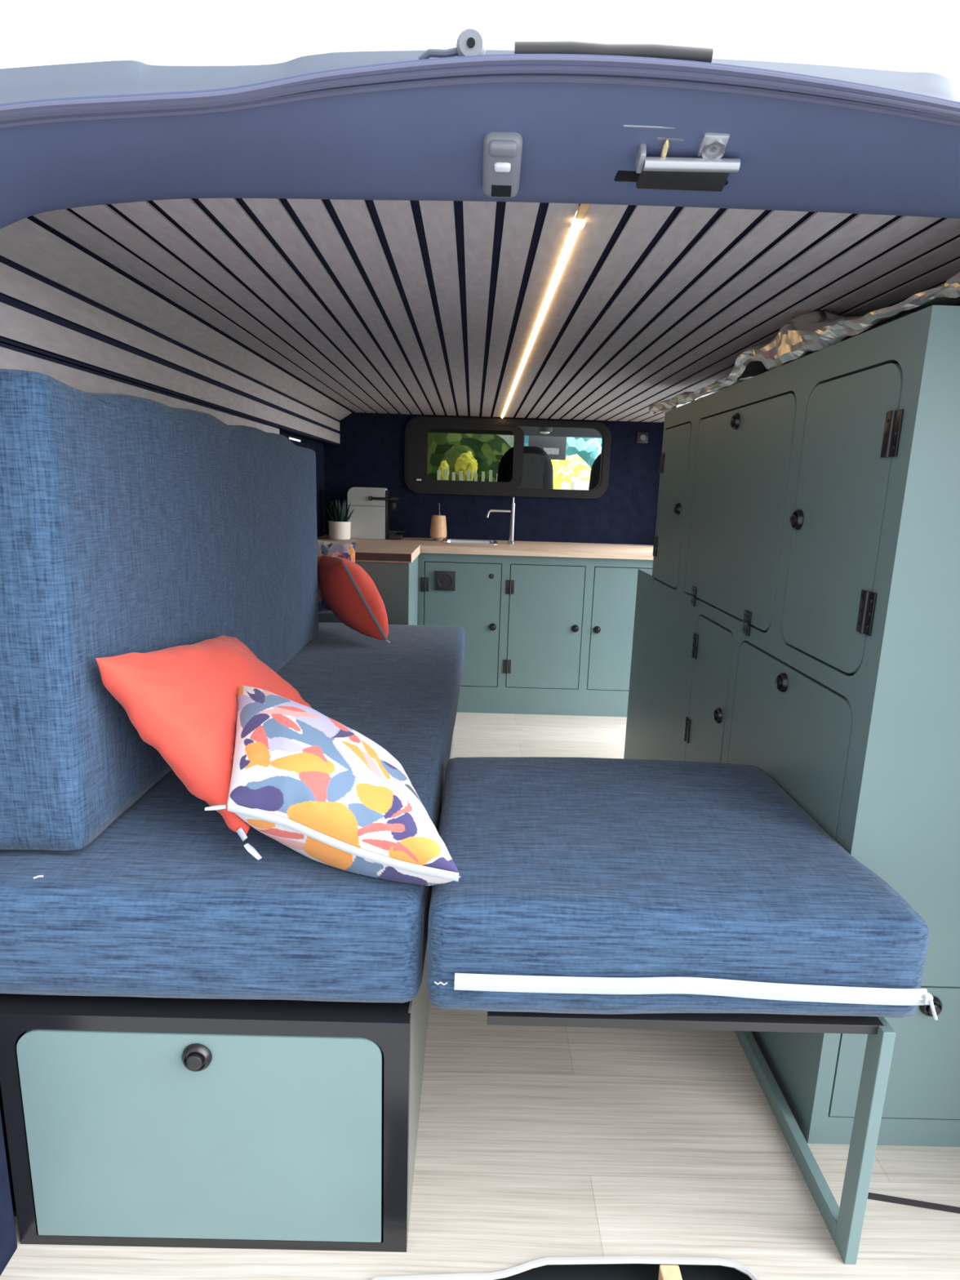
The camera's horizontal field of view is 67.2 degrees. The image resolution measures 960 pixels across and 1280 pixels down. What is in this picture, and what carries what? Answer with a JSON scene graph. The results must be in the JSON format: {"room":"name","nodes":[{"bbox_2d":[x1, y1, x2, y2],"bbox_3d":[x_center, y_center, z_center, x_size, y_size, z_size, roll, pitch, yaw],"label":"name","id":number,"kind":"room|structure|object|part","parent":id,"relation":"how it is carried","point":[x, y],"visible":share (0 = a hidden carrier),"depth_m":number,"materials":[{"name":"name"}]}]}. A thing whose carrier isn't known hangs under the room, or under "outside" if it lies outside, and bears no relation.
{"room":"vehicle interior","nodes":[
{"label":"vehicle interior","id":0,"kind":"room"},
{"bbox_2d":[279,428,324,537],"bbox_3d":[-0.777,-0.067,2.239,0.030,1.560,2.814,2,12,-1],"label":"wall","id":1,"kind":"structure","parent":0,"point":[317,446],"depth_m":3.37,"materials":[{"name":"blue fabric"}]},
{"bbox_2d":[0,1110,17,1275],"bbox_3d":[-0.703,0.220,0.790,0.222,1.400,0.260,2,12,-1],"label":"trim","id":2,"kind":"structure","parent":1,"relation":"attached to","point":[8,1242],"depth_m":0.93,"materials":[{"name":"blue metal"}]},
{"bbox_2d":[417,27,485,59],"bbox_3d":[-0.024,-0.506,0.615,0.058,0.026,0.016,2,12,-1],"label":"roof fitting","id":3,"kind":"object","parent":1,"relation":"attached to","point":[470,42],"visible":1,"depth_m":0.61,"materials":[{"name":"grey plastic"}]},
{"bbox_2d":[0,53,959,229],"bbox_3d":[0.137,-0.143,0.768,1.780,0.783,0.162,2,12,-1],"label":"trim","id":4,"kind":"structure","parent":1,"relation":"attached to","point":[426,143],"depth_m":0.68,"materials":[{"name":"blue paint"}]},
{"bbox_2d":[613,124,740,191],"bbox_3d":[0.197,-0.465,0.697,0.132,0.037,0.062,2,12,-1],"label":"latch","id":5,"kind":"object","parent":4,"relation":"attached to","point":[709,172],"depth_m":0.69,"materials":[{"name":"silver metal"}]},
{"bbox_3d":[0.193,-0.469,0.704,0.115,0.026,0.049,2,12,-1],"label":"backing plate","id":6,"kind":"part","parent":5,"relation":"part of","materials":[{"name":"black plastic"}]},
{"bbox_2d":[482,132,522,197],"bbox_3d":[0.021,-0.465,0.704,0.037,0.043,0.068,2,12,-1],"label":"latch catch","id":7,"kind":"object","parent":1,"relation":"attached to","point":[502,151],"visible":1,"depth_m":0.69,"materials":[{"name":"grey plastic"}]},
{"bbox_2d":[514,40,713,62],"bbox_3d":[0.115,-0.507,0.625,0.170,0.016,0.014,2,12,-1],"label":"bar","id":8,"kind":"object","parent":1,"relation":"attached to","point":[700,54],"visible":0.76,"depth_m":0.62,"materials":[{"name":"metal"}]},
{"bbox_2d":[0,198,959,444],"bbox_3d":[0.110,-0.692,2.105,1.820,0.251,2.804,2,12,-1],"label":"ceiling","id":9,"kind":"structure","parent":0,"point":[268,315],"depth_m":1.23,"materials":[{"name":"grey wood"}]},
{"bbox_2d":[501,203,590,417],"bbox_3d":[0.116,-0.781,2.120,0.017,0.018,2.670,2,12,-1],"label":"recessed light","id":10,"kind":"object","parent":9,"relation":"in","point":[578,223],"visible":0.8,"depth_m":1.14,"materials":[{"name":"glowing warm white light diffuser"},{"name":"bamboo wood"}]},
{"bbox_2d":[0,711,959,1279],"bbox_3d":[0.082,0.554,2.253,1.760,0.008,3.020,2,12,-1],"label":"floor","id":11,"kind":"structure","parent":0,"point":[534,1143],"depth_m":1.09,"materials":[{"name":"beige wood"}]},
{"bbox_2d":[0,732,453,1252],"bbox_3d":[-0.432,0.442,1.839,0.674,0.351,1.900,2,12,-1],"label":"storage bench","id":12,"kind":"object","parent":11,"relation":"on","point":[126,1122],"visible":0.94,"depth_m":0.92,"materials":[{"name":"green wood"}]},
{"bbox_3d":[-0.351,0.518,0.892,0.037,0.037,0.014,2,12,-1],"label":"knob","id":13,"kind":"part","parent":12,"relation":"part of","materials":[{"name":"black plastic"}]},
{"bbox_3d":[-0.432,0.440,1.846,0.674,0.351,1.886,2,12,-1],"label":"frame","id":14,"kind":"part","parent":12,"relation":"part of","materials":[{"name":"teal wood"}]},
{"bbox_2d":[0,622,464,1002],"bbox_3d":[-0.369,0.192,1.761,0.634,0.153,1.819,2,12,-1],"label":"seat cushion","id":15,"kind":"object","parent":12,"relation":"on","point":[168,900],"visible":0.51,"depth_m":0.89,"materials":[{"name":"blue fabric"}]},
{"bbox_2d":[0,368,318,851],"bbox_3d":[-0.582,-0.167,1.579,0.159,0.608,1.445,2,12,-1],"label":"cushion","id":16,"kind":"object","parent":15,"relation":"on","point":[129,523],"visible":0.83,"depth_m":0.98,"materials":[{"name":"blue fabric"}]},
{"bbox_2d":[95,635,311,859],"bbox_3d":[-0.390,0.106,1.135,0.227,0.247,0.492,2,12,-1],"label":"throw pillow","id":17,"kind":"object","parent":15,"relation":"on","point":[180,700],"visible":0.6,"depth_m":0.96,"materials":[{"name":"red fabric"}]},
{"bbox_2d":[204,685,461,885],"bbox_3d":[-0.200,0.186,0.987,0.401,0.190,0.227,4,12,9],"label":"patterned pillow","id":18,"kind":"object","parent":15,"relation":"on","point":[308,781],"visible":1,"depth_m":0.90,"materials":[{"name":"multicoloured fabric"}]},
{"bbox_2d":[315,540,355,613],"bbox_3d":[-0.553,-0.228,2.618,0.212,0.272,0.101,2,12,-1],"label":"patterned pillow","id":19,"kind":"object","parent":15,"relation":"on","point":[340,549],"visible":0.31,"depth_m":2.59,"materials":[{"name":"multicoloured fabric"}]},
{"bbox_2d":[317,555,390,643],"bbox_3d":[-0.422,-0.148,2.392,0.166,0.228,0.502,-7,15,-37],"label":"throw pillow","id":20,"kind":"object","parent":15,"relation":"on","point":[349,592],"visible":1,"depth_m":2.31,"materials":[{"name":"red fabric"}]},
{"bbox_3d":[-0.097,0.448,1.858,0.003,0.351,1.868,2,12,-1],"label":"panel","id":21,"kind":"part","parent":12,"relation":"part of","materials":[{"name":"wood"}]},
{"bbox_2d":[318,555,417,624],"bbox_3d":[-0.521,0.013,2.968,0.492,0.717,0.426,2,12,-1],"label":"base cabinet","id":22,"kind":"object","parent":11,"relation":"on","point":[396,583],"visible":0.09,"depth_m":2.71,"materials":[{"name":"teal wood"}]},
{"bbox_2d":[417,552,653,716],"bbox_3d":[0.333,-0.053,3.412,1.269,0.716,0.454,2,12,-1],"label":"base cabinet","id":23,"kind":"object","parent":11,"relation":"on","point":[544,635],"visible":0.67,"depth_m":3.20,"materials":[{"name":"green wood"}]},
{"bbox_2d":[434,570,455,591],"bbox_3d":[-0.152,-0.257,3.145,0.090,0.085,0.018,2,12,-1],"label":"power socket","id":24,"kind":"object","parent":23,"relation":"attached to","point":[444,580],"depth_m":3.14,"materials":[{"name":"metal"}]},
{"bbox_3d":[-0.081,-0.066,3.202,0.331,0.551,0.015,2,12,-1],"label":"door","id":25,"kind":"part","parent":23,"relation":"part of","materials":[{"name":"teal wood"}]},
{"bbox_2d":[315,534,653,563],"bbox_3d":[0.111,-0.384,3.119,1.739,0.036,0.905,2,12,-1],"label":"countertop","id":26,"kind":"structure","parent":23,"relation":"on","point":[406,550],"depth_m":3.11,"materials":[{"name":"brown wood"}]},
{"bbox_2d":[325,498,353,539],"bbox_3d":[-0.633,-0.550,3.289,0.127,0.178,0.115,2,12,-1],"label":"potted plant","id":27,"kind":"object","parent":26,"relation":"on","point":[340,526],"visible":1,"depth_m":3.26,"materials":[{"name":"green plant"}]},
{"bbox_3d":[-0.640,-0.502,3.295,0.100,0.080,0.100,2,12,-1],"label":"pot","id":28,"kind":"part","parent":27,"relation":"part of","materials":[{"name":"beige ceramic"}]},
{"bbox_2d":[347,487,405,539],"bbox_3d":[-0.481,-0.594,3.382,0.262,0.234,0.112,2,12,-1],"label":"coffee machine","id":29,"kind":"object","parent":26,"relation":"on","point":[370,518],"visible":0.99,"depth_m":3.34,"materials":[{"name":"grey plastic"}]},
{"bbox_3d":[-0.436,-0.651,3.331,0.153,0.019,0.050,-3,13,-22],"label":"lever","id":30,"kind":"part","parent":29,"relation":"part of","materials":[{"name":"black plastic"}]},
{"bbox_3d":[-0.433,-0.589,3.390,0.012,0.224,0.090,2,12,-1],"label":"panel","id":31,"kind":"part","parent":29,"relation":"part of","materials":[{"name":"black plastic"}]},
{"bbox_3d":[-0.408,-0.629,3.382,0.036,0.040,0.040,2,12,-1],"label":"spout","id":32,"kind":"part","parent":29,"relation":"part of","materials":[{"name":"black plastic"}]},
{"bbox_2d":[387,529,405,539],"bbox_3d":[-0.392,-0.497,3.410,0.076,0.039,0.090,2,12,-1],"label":"drip tray","id":33,"kind":"object","parent":29,"relation":"on","point":[392,535],"depth_m":3.37,"materials":[{"name":"metal"}]},
{"bbox_2d":[430,502,446,541],"bbox_3d":[-0.195,-0.557,3.397,0.079,0.177,0.080,2,12,-1],"label":"soap dispenser","id":34,"kind":"object","parent":26,"relation":"on","point":[438,523],"visible":1,"depth_m":3.37,"materials":[{"name":"brown wood"}]},
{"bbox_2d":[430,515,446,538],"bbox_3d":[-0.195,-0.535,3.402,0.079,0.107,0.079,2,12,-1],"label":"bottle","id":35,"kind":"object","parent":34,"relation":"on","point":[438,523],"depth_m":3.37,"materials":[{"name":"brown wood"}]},
{"bbox_2d":[443,539,497,544],"bbox_3d":[-0.046,-0.404,3.380,0.250,0.112,0.218,2,12,-1],"label":"sink","id":36,"kind":"object","parent":26,"relation":"in","point":[447,541],"visible":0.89,"depth_m":3.46,"materials":[{"name":"silver metal"}]},
{"bbox_3d":[-0.046,-0.403,3.380,0.222,0.112,0.190,2,12,-1],"label":"bowl","id":37,"kind":"part","parent":36,"relation":"part of","materials":[{"name":"silver metal"}]},
{"bbox_2d":[486,497,515,543],"bbox_3d":[0.095,-0.552,3.327,0.143,0.214,0.033,-1,12,-12],"label":"faucet","id":38,"kind":"object","parent":26,"relation":"on","point":[512,511],"visible":1,"depth_m":3.33,"materials":[{"name":"grey metal"}]},
{"bbox_3d":[0.083,-0.579,3.312,0.116,0.037,0.012,-2,12,-15],"label":"spout","id":39,"kind":"part","parent":38,"relation":"part of","materials":[{"name":"silver metal"}]},
{"bbox_3d":[0.057,-0.057,3.191,0.033,0.033,0.014,2,12,-1],"label":"knob","id":40,"kind":"part","parent":23,"relation":"part of","materials":[{"name":"black plastic"}]},
{"bbox_3d":[0.288,-0.055,3.206,0.323,0.551,0.015,2,12,-1],"label":"door","id":41,"kind":"part","parent":23,"relation":"part of","materials":[{"name":"teal wood"}]},
{"bbox_3d":[0.422,-0.050,3.194,0.033,0.033,0.014,2,12,-1],"label":"knob","id":42,"kind":"part","parent":23,"relation":"part of","materials":[{"name":"black plastic"}]},
{"bbox_3d":[0.519,-0.044,3.195,0.033,0.033,0.014,2,12,-1],"label":"knob","id":43,"kind":"part","parent":23,"relation":"part of","materials":[{"name":"black plastic"}]},
{"bbox_3d":[0.655,-0.044,3.209,0.323,0.551,0.015,2,12,-1],"label":"door","id":44,"kind":"part","parent":23,"relation":"part of","materials":[{"name":"teal wood"}]},
{"bbox_2d":[371,1256,760,1279],"bbox_3d":[0.113,0.842,0.869,0.520,0.007,0.196,2,12,-1],"label":"trim","id":45,"kind":"structure","parent":11,"relation":"on","point":[590,1260],"depth_m":0.95,"materials":[{"name":"plastic"}]},
{"bbox_2d":[496,1263,751,1279],"bbox_3d":[0.115,0.914,0.858,0.700,0.065,0.300,2,12,-1],"label":"trim","id":46,"kind":"structure","parent":11,"relation":"attached to","point":[615,1271],"depth_m":0.98,"materials":[{"name":"black plastic"}]},
{"bbox_2d":[657,1264,682,1279],"bbox_3d":[0.251,0.863,0.882,0.026,0.032,0.168,2,12,-1],"label":"wood block","id":47,"kind":"object","parent":46,"relation":"on","point":[666,1272],"visible":1,"depth_m":0.95,"materials":[{"name":"brown wood"}]},
{"bbox_2d":[487,1011,896,1264],"bbox_3d":[0.217,0.593,1.176,0.580,0.368,0.515,2,12,-1],"label":"frame","id":48,"kind":"object","parent":11,"relation":"on","point":[844,1224],"visible":0.25,"depth_m":0.92,"materials":[{"name":"metal"}]},
{"bbox_2d":[426,756,937,1020],"bbox_3d":[0.241,0.342,1.114,0.613,0.150,0.544,2,12,-1],"label":"cushion","id":49,"kind":"object","parent":48,"relation":"on","point":[616,886],"visible":0.98,"depth_m":0.88,"materials":[{"name":"fabric"}]},
{"bbox_3d":[0.257,0.479,0.910,0.496,0.013,0.019,2,12,-1],"label":"rail","id":50,"kind":"part","parent":48,"relation":"part of","materials":[{"name":"metal"}]},
{"bbox_3d":[0.494,0.768,1.206,0.016,0.030,0.438,2,12,-1],"label":"floor rail","id":51,"kind":"part","parent":48,"relation":"part of","materials":[{"name":"teal metal"}]},
{"bbox_3d":[0.500,0.656,0.943,0.016,0.358,0.030,2,12,-1],"label":"leg","id":52,"kind":"part","parent":48,"relation":"part of","materials":[{"name":"teal metal"}]},
{"bbox_2d":[623,305,959,1146],"bbox_3d":[0.751,0.046,1.743,0.458,1.237,1.508,2,12,-1],"label":"cabinet","id":53,"kind":"object","parent":11,"relation":"on","point":[797,617],"visible":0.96,"depth_m":1.12,"materials":[{"name":"green wood"}]},
{"bbox_3d":[0.552,-0.381,2.062,0.015,0.439,0.268,2,12,-1],"label":"door","id":54,"kind":"part","parent":53,"relation":"part of","materials":[{"name":"teal wood"}]},
{"bbox_3d":[0.539,-0.358,1.976,0.014,0.035,0.035,2,12,-1],"label":"knob","id":55,"kind":"part","parent":53,"relation":"part of","materials":[{"name":"black plastic"}]},
{"bbox_3d":[0.536,0.272,1.722,0.015,0.631,0.246,2,12,-1],"label":"door","id":56,"kind":"part","parent":53,"relation":"part of","materials":[{"name":"teal wood"}]},
{"bbox_3d":[0.527,0.168,1.606,0.014,0.035,0.035,2,12,-1],"label":"knob","id":57,"kind":"part","parent":53,"relation":"part of","materials":[{"name":"black plastic"}]},
{"bbox_3d":[0.546,-0.469,1.550,0.014,0.035,0.035,2,12,-1],"label":"knob","id":58,"kind":"part","parent":53,"relation":"part of","materials":[{"name":"black plastic"}]},
{"bbox_3d":[0.554,-0.282,1.582,0.015,0.432,0.563,2,12,-1],"label":"door","id":59,"kind":"part","parent":53,"relation":"part of","materials":[{"name":"teal wood"}]},
{"bbox_3d":[0.533,0.075,1.279,0.014,0.035,0.035,2,12,-1],"label":"knob","id":60,"kind":"part","parent":53,"relation":"part of","materials":[{"name":"black plastic"}]},
{"bbox_3d":[0.542,0.198,1.301,0.015,0.309,0.457,2,12,-1],"label":"door","id":61,"kind":"part","parent":53,"relation":"part of","materials":[{"name":"teal wood"}]},
{"bbox_3d":[0.542,-0.206,1.238,0.014,0.035,0.035,2,12,-1],"label":"knob","id":62,"kind":"part","parent":53,"relation":"part of","materials":[{"name":"black plastic"}]},
{"bbox_2d":[647,266,959,415],"bbox_3d":[0.604,-0.583,1.525,0.146,0.096,1.588,2,12,-1],"label":"foil","id":63,"kind":"object","parent":53,"relation":"on","point":[798,335],"visible":0.98,"depth_m":1.23,"materials":[{"name":"silver metal"}]},
{"bbox_3d":[0.555,-0.184,1.124,0.015,0.433,0.274,2,12,-1],"label":"door","id":64,"kind":"part","parent":53,"relation":"part of","materials":[{"name":"teal wood"}]},
{"bbox_3d":[0.751,0.638,1.118,0.398,0.232,0.015,2,12,-1],"label":"drawer","id":65,"kind":"part","parent":53,"relation":"part of","materials":[{"name":"teal wood"}]},
{"bbox_3d":[0.680,0.553,1.087,0.033,0.033,0.014,2,12,-1],"label":"knob","id":66,"kind":"part","parent":53,"relation":"part of","materials":[{"name":"black plastic"}]},
{"bbox_2d":[867,1192,959,1213],"bbox_3d":[0.658,0.821,1.048,0.220,0.001,0.010,4,12,8],"label":"trim","id":67,"kind":"structure","parent":11,"relation":"on","point":[872,1196],"depth_m":1.05,"materials":[{"name":"black metal"}]},
{"bbox_2d":[0,49,959,103],"bbox_3d":[0.169,-0.632,2.070,1.620,0.425,2.889,2,12,-1],"label":"van roof","id":68,"kind":"structure","parent":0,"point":[112,77],"depth_m":0.64,"materials":[{"name":"silver metal"}]},
{"bbox_2d":[324,410,664,545],"bbox_3d":[0.110,-0.329,3.609,1.770,1.560,0.030,2,12,-1],"label":"wall","id":69,"kind":"structure","parent":0,"point":[370,452],"depth_m":3.52,"materials":[{"name":"blue fabric"}]},
{"bbox_2d":[404,416,611,498],"bbox_3d":[0.132,-0.875,3.475,0.985,0.358,0.037,2,12,-1],"label":"window","id":70,"kind":"structure","parent":69,"relation":"in","point":[451,455],"depth_m":3.47,"materials":[{"name":"black plastic"}]},
{"bbox_3d":[-0.056,-0.886,3.476,0.529,0.290,0.012,2,12,-1],"label":"sash","id":71,"kind":"part","parent":70,"relation":"part of","materials":[{"name":"black plastic"}]},
{"bbox_3d":[-0.046,-0.888,3.477,0.419,0.246,0.003,2,12,-1],"label":"pane","id":72,"kind":"part","parent":70,"relation":"part of","materials":[{"name":"clear glass"}]},
{"bbox_2d":[635,431,648,443],"bbox_3d":[0.777,-0.968,3.451,0.056,0.055,0.019,2,12,-1],"label":"wall switch","id":73,"kind":"object","parent":69,"relation":"attached to","point":[642,437],"visible":1,"depth_m":3.45,"materials":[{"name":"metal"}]},
{"bbox_2d":[515,446,553,488],"bbox_3d":[0.240,-0.602,4.389,0.514,1.084,0.678,2,12,-1],"label":"seat","id":74,"kind":"object","parent":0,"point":[537,470],"visible":0.15,"depth_m":3.98,"materials":[{"name":"black fabric"}]},
{"bbox_2d":[588,453,600,489],"bbox_3d":[0.760,-0.587,4.394,0.514,1.085,0.676,2,12,-1],"label":"seat","id":75,"kind":"object","parent":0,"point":[594,477],"visible":0.04,"depth_m":4.00,"materials":[{"name":"black fabric"}]},
{"bbox_3d":[0.073,-0.438,4.172,1.900,1.740,1.096,2,12,-1],"label":"ceiling","id":76,"kind":"structure","parent":0,"visible":0},
{"bbox_2d":[537,426,552,434],"bbox_3d":[0.396,-1.288,4.380,0.088,0.074,0.088,2,12,-1],"label":"dome lamp","id":77,"kind":"object","parent":76,"relation":"attached to","point":[544,430],"visible":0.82,"depth_m":4.35,"materials":[{"name":"grey plastic"}]},
{"bbox_2d":[518,426,601,438],"bbox_3d":[0.078,-0.806,4.705,1.900,1.240,0.060,2,12,-1],"label":"trim","id":78,"kind":"structure","parent":76,"relation":"attached to","point":[528,431],"depth_m":4.57,"materials":[{"name":"grey plastic"}]},
{"bbox_2d":[528,435,566,460],"bbox_3d":[0.442,-1.265,4.738,0.250,0.157,0.019,2,12,-1],"label":"sun visor","id":79,"kind":"object","parent":78,"relation":"attached to","point":[555,447],"visible":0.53,"depth_m":4.73,"materials":[{"name":"grey plastic"}]},
{"label":"outside","id":80,"kind":"structure","parent":0,"visible":0},
{"bbox_3d":[-0.050,1.599,0.337,60.000,0.030,60.000,2,12,-1],"label":"ground","id":81,"kind":"structure","parent":80,"visible":0},
{"bbox_2d":[524,435,601,467],"bbox_3d":[1.358,-2.661,10.178,1.604,2.054,1.268,2,12,-1],"label":"leafy tree","id":82,"kind":"object","parent":81,"relation":"on","point":[588,449],"visible":0.04,"depth_m":9.62,"materials":[{"name":"blue plant"}]},
{"bbox_2d":[551,453,591,489],"bbox_3d":[0.915,-0.999,8.179,1.417,2.168,1.091,2,12,-1],"label":"bush","id":83,"kind":"object","parent":81,"relation":"on","point":[574,467],"visible":0.06,"depth_m":7.90,"materials":[{"name":"yellow plant"}]},
{"bbox_2d":[570,480,589,489],"bbox_3d":[1.031,-0.732,7.310,0.300,1.720,0.200,2,12,-1],"label":"wall","id":84,"kind":"structure","parent":81,"relation":"on","point":[575,484],"depth_m":7.05,"materials":[{"name":"white paint"}]}
]}

